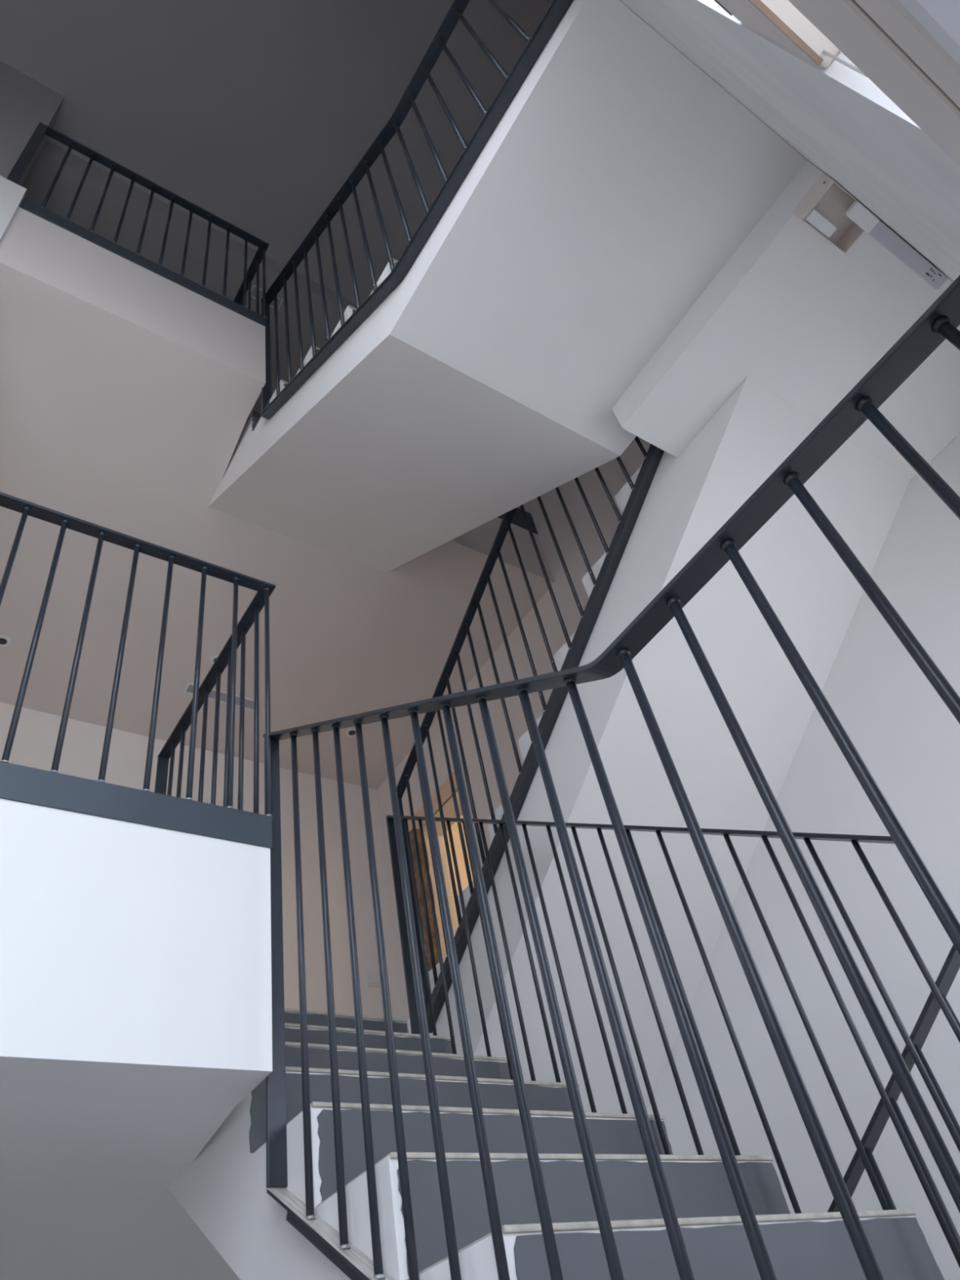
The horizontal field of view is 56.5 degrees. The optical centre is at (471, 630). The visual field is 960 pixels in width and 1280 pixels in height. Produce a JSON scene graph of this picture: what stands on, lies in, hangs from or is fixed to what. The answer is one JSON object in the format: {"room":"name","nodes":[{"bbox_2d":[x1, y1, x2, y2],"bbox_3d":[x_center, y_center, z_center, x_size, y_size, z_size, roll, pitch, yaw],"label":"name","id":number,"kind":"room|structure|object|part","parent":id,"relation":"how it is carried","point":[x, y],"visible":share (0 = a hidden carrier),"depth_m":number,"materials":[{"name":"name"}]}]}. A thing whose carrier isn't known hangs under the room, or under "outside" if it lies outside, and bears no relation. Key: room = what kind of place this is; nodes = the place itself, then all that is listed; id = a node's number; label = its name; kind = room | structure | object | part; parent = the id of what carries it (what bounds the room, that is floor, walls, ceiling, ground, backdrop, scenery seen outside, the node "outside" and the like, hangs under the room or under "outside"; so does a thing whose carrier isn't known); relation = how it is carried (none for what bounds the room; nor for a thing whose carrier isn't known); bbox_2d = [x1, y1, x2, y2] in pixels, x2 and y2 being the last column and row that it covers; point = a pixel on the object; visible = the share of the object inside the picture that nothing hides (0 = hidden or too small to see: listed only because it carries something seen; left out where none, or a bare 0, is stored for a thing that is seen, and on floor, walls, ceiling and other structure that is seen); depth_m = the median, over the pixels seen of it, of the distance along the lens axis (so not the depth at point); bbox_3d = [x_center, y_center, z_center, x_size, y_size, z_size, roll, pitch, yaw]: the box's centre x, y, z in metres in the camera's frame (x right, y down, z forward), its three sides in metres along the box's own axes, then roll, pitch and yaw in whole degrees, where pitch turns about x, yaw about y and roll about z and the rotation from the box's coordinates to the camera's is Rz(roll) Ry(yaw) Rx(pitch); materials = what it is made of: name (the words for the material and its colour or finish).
{"room":"stairwell","nodes":[
{"label":"stairwell","id":0,"kind":"room"},
{"bbox_2d":[0,60,64,186],"bbox_3d":[-3.537,-3.032,4.858,2.060,2.744,0.200,19,-53,-29],"label":"wall","id":1,"kind":"structure","parent":0,"point":[25,102],"depth_m":5.75,"materials":[{"name":"paint"}]},
{"bbox_2d":[0,175,26,242],"bbox_3d":[-2.164,0.100,1.788,1.178,6.463,0.385,19,-53,-29],"label":"trim","id":2,"kind":"structure","parent":1,"relation":"attached to","point":[11,194],"depth_m":4.08,"materials":[{"name":"white paint"}]},
{"bbox_2d":[0,760,450,1279],"bbox_3d":[-1.730,1.508,2.752,5.647,0.705,2.726,19,-53,-29],"label":"landing slab","id":3,"kind":"object","parent":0,"point":[135,969],"visible":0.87,"depth_m":2.17,"materials":[{"name":"white paint"}]},
{"bbox_2d":[0,492,275,818],"bbox_3d":[-1.473,0.349,2.882,1.322,1.004,1.089,19,-53,-29],"label":"landing railing","id":4,"kind":"object","parent":3,"relation":"on","point":[228,655],"visible":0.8,"depth_m":2.91,"materials":[{"name":"grey metal"}]},
{"bbox_3d":[-1.237,0.893,3.470,0.046,0.993,0.012,19,-53,-29],"label":"post","id":5,"kind":"part","parent":4,"relation":"part of","materials":[{"name":"grey metal"}]},
{"bbox_2d":[166,1008,944,1279],"bbox_3d":[0.222,1.123,2.045,1.088,1.808,3.539,19,-53,-29],"label":"staircase","id":6,"kind":"structure","parent":3,"relation":"attached to","point":[224,1190],"depth_m":1.91,"materials":[{"name":"white paint"}]},
{"bbox_2d":[262,275,959,1279],"bbox_3d":[0.098,0.317,1.585,0.052,1.965,2.126,19,-53,-29],"label":"stair railing","id":7,"kind":"object","parent":6,"relation":"attached to","point":[940,322],"visible":1,"depth_m":1.35,"materials":[{"name":"grey metal"}]},
{"bbox_3d":[-0.529,0.773,2.385,0.046,1.266,0.012,19,-53,-29],"label":"post","id":8,"kind":"part","parent":7,"relation":"part of","materials":[{"name":"grey metal"}]},
{"bbox_3d":[0.203,0.749,1.149,0.045,0.675,2.125,19,-53,-29],"label":"rail","id":9,"kind":"part","parent":7,"relation":"part of","materials":[{"name":"metal"}]},
{"bbox_3d":[0.008,-0.057,1.964,0.052,0.881,2.125,19,-53,-29],"label":"handrail","id":10,"kind":"part","parent":7,"relation":"part of","materials":[{"name":"grey metal"}]},
{"bbox_2d":[386,815,959,1267],"bbox_3d":[0.384,0.983,2.877,0.048,2.311,2.153,19,-53,-29],"label":"stair railing","id":11,"kind":"object","parent":6,"relation":"attached to","point":[806,837],"visible":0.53,"depth_m":2.54,"materials":[{"name":"grey metal"}]},
{"bbox_3d":[-0.294,1.272,3.859,0.048,1.102,0.012,19,-53,-29],"label":"post","id":12,"kind":"part","parent":11,"relation":"part of","materials":[{"name":"grey metal"}]},
{"bbox_3d":[0.316,0.691,3.168,0.048,1.476,2.148,19,-53,-29],"label":"handrail","id":13,"kind":"part","parent":11,"relation":"part of","materials":[{"name":"grey metal"}]},
{"bbox_2d":[428,377,910,1114],"bbox_3d":[0.842,0.522,3.739,1.018,2.010,2.581,19,-53,-29],"label":"staircase","id":14,"kind":"structure","parent":3,"relation":"on","point":[812,593],"depth_m":3.57,"materials":[{"name":"white paint"}]},
{"bbox_2d":[396,435,664,1033],"bbox_3d":[0.458,-0.255,3.744,0.062,2.520,3.242,19,-53,-29],"label":"stair railing","id":15,"kind":"object","parent":14,"relation":"attached to","point":[640,489],"visible":0.6,"depth_m":3.78,"materials":[{"name":"grey metal"}]},
{"bbox_3d":[-0.282,1.236,4.095,0.048,1.125,0.012,19,-53,-29],"label":"post","id":16,"kind":"part","parent":15,"relation":"part of","materials":[{"name":"grey metal"}]},
{"bbox_3d":[0.369,-0.673,4.133,0.048,1.365,3.193,19,-53,-29],"label":"handrail","id":17,"kind":"part","parent":15,"relation":"part of","materials":[{"name":"grey metal"}]},
{"bbox_2d":[0,702,473,1018],"bbox_3d":[-1.794,1.639,5.316,8.100,9.456,0.200,19,-53,-29],"label":"wall","id":18,"kind":"structure","parent":0,"point":[35,740],"depth_m":5.78,"materials":[{"name":"beige paint"}]},
{"bbox_2d":[366,972,380,986],"bbox_3d":[-0.618,2.199,5.619,0.090,0.090,0.012,19,-53,-29],"label":"light switch","id":19,"kind":"object","parent":18,"relation":"attached to","point":[373,979],"visible":1,"depth_m":5.61,"materials":[{"name":"white plastic"}]},
{"bbox_2d":[0,0,550,431],"bbox_3d":[-2.128,-3.483,6.640,5.847,0.390,4.810,19,-53,-29],"label":"ceiling","id":20,"kind":"structure","parent":0,"point":[255,114],"depth_m":6.53,"materials":[{"name":"paint"}]},
{"bbox_2d":[250,284,283,310],"bbox_3d":[-1.671,-2.698,7.240,0.260,0.008,0.100,19,-53,-29],"label":"ceiling vent","id":21,"kind":"object","parent":20,"relation":"in","point":[253,286],"visible":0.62,"depth_m":7.23,"materials":[{"name":"grey metal"}]},
{"bbox_2d":[0,198,554,790],"bbox_3d":[-2.319,-0.734,4.969,5.515,0.705,2.726,19,-53,-29],"label":"landing slab","id":22,"kind":"object","parent":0,"point":[130,386],"visible":0.83,"depth_m":4.94,"materials":[{"name":"paint"}]},
{"bbox_2d":[0,635,11,646],"bbox_3d":[-2.710,0.063,5.154,0.090,0.008,0.090,19,-53,-29],"label":"recessed light","id":23,"kind":"object","parent":22,"relation":"attached to","point":[5,641],"visible":1,"depth_m":5.15,"materials":[{"name":"white plastic"}]},
{"bbox_3d":[-2.710,0.065,5.152,0.049,0.002,0.049,19,-53,-29],"label":"bulb","id":24,"kind":"part","parent":23,"relation":"part of","materials":[{"name":"grey"}]},
{"bbox_2d":[6,122,269,317],"bbox_3d":[-2.014,-1.875,5.128,1.337,1.004,1.089,19,-53,-29],"label":"landing railing","id":25,"kind":"object","parent":22,"relation":"on","point":[26,156],"visible":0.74,"depth_m":5.00,"materials":[{"name":"grey metal"}]},
{"bbox_3d":[-2.267,-2.404,4.539,0.042,0.993,0.048,19,-53,-29],"label":"post","id":26,"kind":"part","parent":25,"relation":"part of","materials":[{"name":"grey metal"}]},
{"bbox_2d":[209,654,218,664],"bbox_3d":[-1.580,0.189,5.548,0.090,0.008,0.090,19,-53,-29],"label":"recessed light","id":27,"kind":"object","parent":22,"relation":"attached to","point":[213,658],"visible":0.36,"depth_m":5.53,"materials":[{"name":"white plastic"}]},
{"bbox_2d":[182,681,260,711],"bbox_3d":[-1.615,0.432,5.779,0.480,0.008,0.100,19,-53,-29],"label":"ceiling vent","id":28,"kind":"object","parent":22,"relation":"attached to","point":[247,706],"visible":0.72,"depth_m":5.79,"materials":[{"name":"grey metal"}]},
{"bbox_2d":[345,728,355,737],"bbox_3d":[-0.839,0.716,6.245,0.090,0.008,0.090,19,-53,-29],"label":"recessed light","id":29,"kind":"object","parent":22,"relation":"attached to","point":[351,732],"visible":0.84,"depth_m":6.24,"materials":[{"name":"white plastic"}]},
{"bbox_3d":[-0.838,0.718,6.243,0.049,0.002,0.049,19,-53,-29],"label":"bulb","id":30,"kind":"part","parent":29,"relation":"part of","materials":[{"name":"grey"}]},
{"bbox_2d":[208,0,806,573],"bbox_3d":[-0.316,-1.089,4.278,1.103,1.842,3.539,19,-53,-29],"label":"staircase","id":31,"kind":"structure","parent":22,"relation":"attached to","point":[619,179],"depth_m":3.10,"materials":[{"name":"white paint"}]},
{"bbox_2d":[259,0,572,419],"bbox_3d":[-0.428,-1.845,3.768,0.057,2.032,2.127,19,-53,-29],"label":"stair railing","id":32,"kind":"object","parent":31,"relation":"attached to","point":[557,9],"visible":0.99,"depth_m":3.50,"materials":[{"name":"grey metal"}]},
{"bbox_3d":[-1.062,-1.425,4.606,0.046,1.226,0.012,19,-53,-29],"label":"post","id":33,"kind":"part","parent":32,"relation":"part of","materials":[{"name":"grey metal"}]},
{"bbox_3d":[-0.520,-2.235,4.164,0.052,0.901,2.126,19,-53,-29],"label":"handrail","id":34,"kind":"part","parent":32,"relation":"part of","materials":[{"name":"grey metal"}]},
{"bbox_2d":[377,436,650,1019],"bbox_3d":[0.558,-0.677,5.873,0.142,5.950,4.810,19,-53,-29],"label":"wall","id":35,"kind":"structure","parent":0,"point":[632,458],"depth_m":5.60,"materials":[{"name":"white paint"}]},
{"bbox_2d":[408,759,482,971],"bbox_3d":[-0.070,1.792,5.362,0.093,2.020,0.710,19,-53,-29],"label":"door","id":36,"kind":"structure","parent":35,"relation":"in","point":[411,833],"depth_m":5.74,"materials":[{"name":"brown wood"}]},
{"bbox_3d":[0.081,1.569,5.177,0.012,2.020,0.060,19,-53,-29],"label":"casing","id":37,"kind":"part","parent":36,"relation":"part of","materials":[{"name":"brown wood"}]},
{"bbox_2d":[422,433,959,1279],"bbox_3d":[0.946,0.429,4.879,0.200,9.306,4.810,19,-53,-29],"label":"wall","id":38,"kind":"structure","parent":0,"point":[906,736],"depth_m":3.48,"materials":[{"name":"white paint"}]},
{"bbox_2d":[611,160,959,479],"bbox_3d":[1.348,-1.026,3.512,1.304,0.353,1.024,19,-53,-29],"label":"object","id":39,"kind":"object","parent":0,"point":[789,313],"visible":0.63,"depth_m":3.21,"materials":[{"name":"white paint"}]},
{"bbox_2d":[792,173,876,254],"bbox_3d":[1.162,-1.332,2.860,0.224,0.074,0.136,19,-53,-29],"label":"junction box","id":40,"kind":"object","parent":39,"relation":"attached to","point":[823,208],"visible":0.89,"depth_m":2.86,"materials":[{"name":"beige plastic"}]},
{"bbox_2d":[844,200,947,290],"bbox_3d":[1.402,-1.278,2.958,0.526,0.092,0.052,19,-53,-29],"label":"light","id":41,"kind":"object","parent":39,"relation":"attached to","point":[873,226],"visible":1,"depth_m":2.92,"materials":[{"name":"white plastic"}]},
{"bbox_2d":[866,220,947,289],"bbox_3d":[1.448,-1.246,2.965,0.395,0.018,0.049,19,-53,-29],"label":"diffuser","id":42,"kind":"object","parent":41,"relation":"attached to","point":[880,232],"depth_m":2.95,"materials":[{"name":"grey plastic"}]},
{"bbox_2d":[619,0,959,281],"bbox_3d":[-0.103,-2.022,2.101,6.047,9.456,0.200,19,-53,-29],"label":"wall","id":43,"kind":"structure","parent":0,"point":[834,116],"depth_m":1.23,"materials":[{"name":"white paint"}]},
{"bbox_2d":[714,0,959,166],"bbox_3d":[-0.561,-1.266,0.748,1.924,4.950,0.228,18,-53,-28],"label":"window","id":44,"kind":"structure","parent":43,"relation":"in","point":[909,50],"depth_m":0.34,"materials":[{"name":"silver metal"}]},
{"bbox_3d":[-0.541,-1.292,0.727,1.920,4.950,0.198,19,-53,-29],"label":"frame","id":45,"kind":"part","parent":44,"relation":"part of","materials":[{"name":"wood"}]},
{"bbox_3d":[-0.596,2.884,0.197,5.847,0.150,4.810,19,-53,-29],"label":"floor","id":46,"kind":"structure","parent":0,"visible":0},
{"bbox_3d":[1.379,2.744,1.487,1.018,2.005,2.575,19,-53,-29],"label":"staircase","id":47,"kind":"structure","parent":46,"relation":"on","visible":0},
{"bbox_2d":[827,945,959,1249],"bbox_3d":[0.733,2.292,1.743,0.062,2.504,2.273,19,-53,-29],"label":"stair railing","id":48,"kind":"object","parent":47,"relation":"attached to","point":[951,966],"visible":0.43,"depth_m":2.04,"materials":[{"name":"grey metal"}]}
]}

